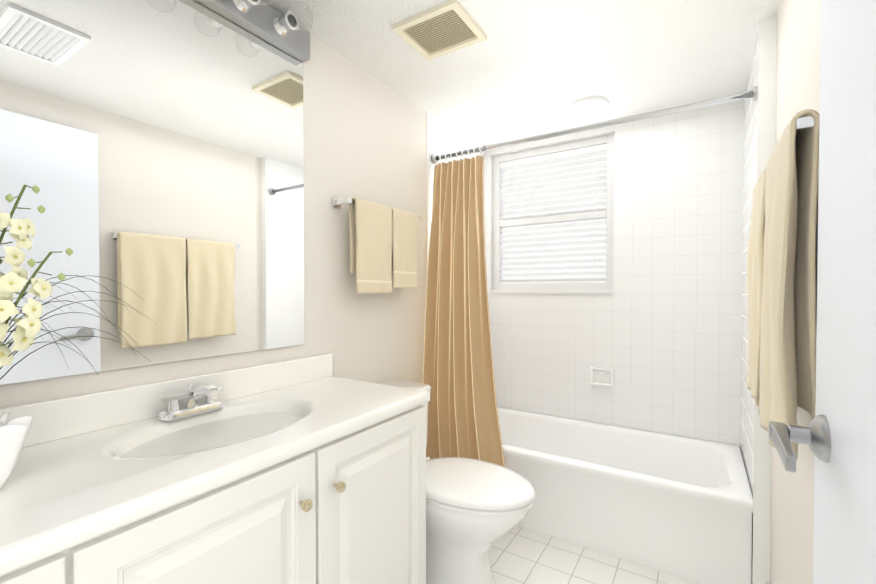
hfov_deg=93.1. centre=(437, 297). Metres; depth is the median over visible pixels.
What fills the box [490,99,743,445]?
wall
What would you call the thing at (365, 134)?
wall
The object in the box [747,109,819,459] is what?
towel rail
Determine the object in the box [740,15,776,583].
wall
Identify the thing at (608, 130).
wall
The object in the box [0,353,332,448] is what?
backsplash
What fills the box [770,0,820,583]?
wall
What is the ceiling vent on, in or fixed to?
in the ceiling
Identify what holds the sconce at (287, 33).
attached to the wall at (365, 134)
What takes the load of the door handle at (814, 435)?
attached to the door at (844, 548)
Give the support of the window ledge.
attached to the wall at (678, 256)
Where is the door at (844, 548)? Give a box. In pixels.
[813,0,875,583]
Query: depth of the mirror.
1.16 m
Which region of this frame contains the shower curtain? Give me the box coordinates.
[423,86,757,466]
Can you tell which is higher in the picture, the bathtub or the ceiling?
the ceiling
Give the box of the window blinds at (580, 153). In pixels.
[500,144,606,282]
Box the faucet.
[158,383,223,420]
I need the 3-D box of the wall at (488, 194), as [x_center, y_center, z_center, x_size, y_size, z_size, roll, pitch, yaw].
[0.380,0.037,3.014,0.050,2.200,0.120,1,1,32]
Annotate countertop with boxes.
[0,377,429,564]
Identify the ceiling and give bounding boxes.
[263,0,780,145]
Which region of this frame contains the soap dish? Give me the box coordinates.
[590,367,613,387]
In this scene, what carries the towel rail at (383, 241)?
attached to the wall at (365, 134)
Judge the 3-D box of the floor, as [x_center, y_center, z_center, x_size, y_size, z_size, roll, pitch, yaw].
[0.133,1.215,1.243,1.785,0.100,3.410,1,1,32]
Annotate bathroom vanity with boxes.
[0,397,429,583]
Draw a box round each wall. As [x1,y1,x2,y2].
[0,0,483,407]
[484,150,492,316]
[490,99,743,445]
[490,125,613,155]
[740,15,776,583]
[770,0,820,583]
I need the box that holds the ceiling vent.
[392,0,486,60]
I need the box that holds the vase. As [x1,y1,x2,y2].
[0,185,153,489]
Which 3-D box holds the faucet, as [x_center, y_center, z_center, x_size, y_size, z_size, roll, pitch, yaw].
[-0.676,0.291,1.183,0.146,0.088,0.175,1,1,32]
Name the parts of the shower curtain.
curtain rod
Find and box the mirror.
[0,0,304,384]
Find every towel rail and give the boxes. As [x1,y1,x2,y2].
[333,197,420,292]
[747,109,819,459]
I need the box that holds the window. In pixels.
[492,134,613,289]
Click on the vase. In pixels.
(13, 433)
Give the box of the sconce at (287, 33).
[194,0,312,62]
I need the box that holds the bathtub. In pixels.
[497,406,752,583]
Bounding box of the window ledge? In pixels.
[489,290,612,293]
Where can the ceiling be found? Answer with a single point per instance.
(527, 68)
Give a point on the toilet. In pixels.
(476, 509)
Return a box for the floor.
[489,525,698,583]
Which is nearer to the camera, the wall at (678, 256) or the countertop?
the countertop
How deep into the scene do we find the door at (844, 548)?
0.55 m
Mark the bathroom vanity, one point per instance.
(308, 470)
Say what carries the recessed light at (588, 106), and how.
in the ceiling
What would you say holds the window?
in the wall at (678, 256)
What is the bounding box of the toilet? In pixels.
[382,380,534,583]
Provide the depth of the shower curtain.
2.20 m
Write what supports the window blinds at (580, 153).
attached to the window
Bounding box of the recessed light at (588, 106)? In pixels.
[569,97,608,116]
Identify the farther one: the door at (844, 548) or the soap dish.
the soap dish

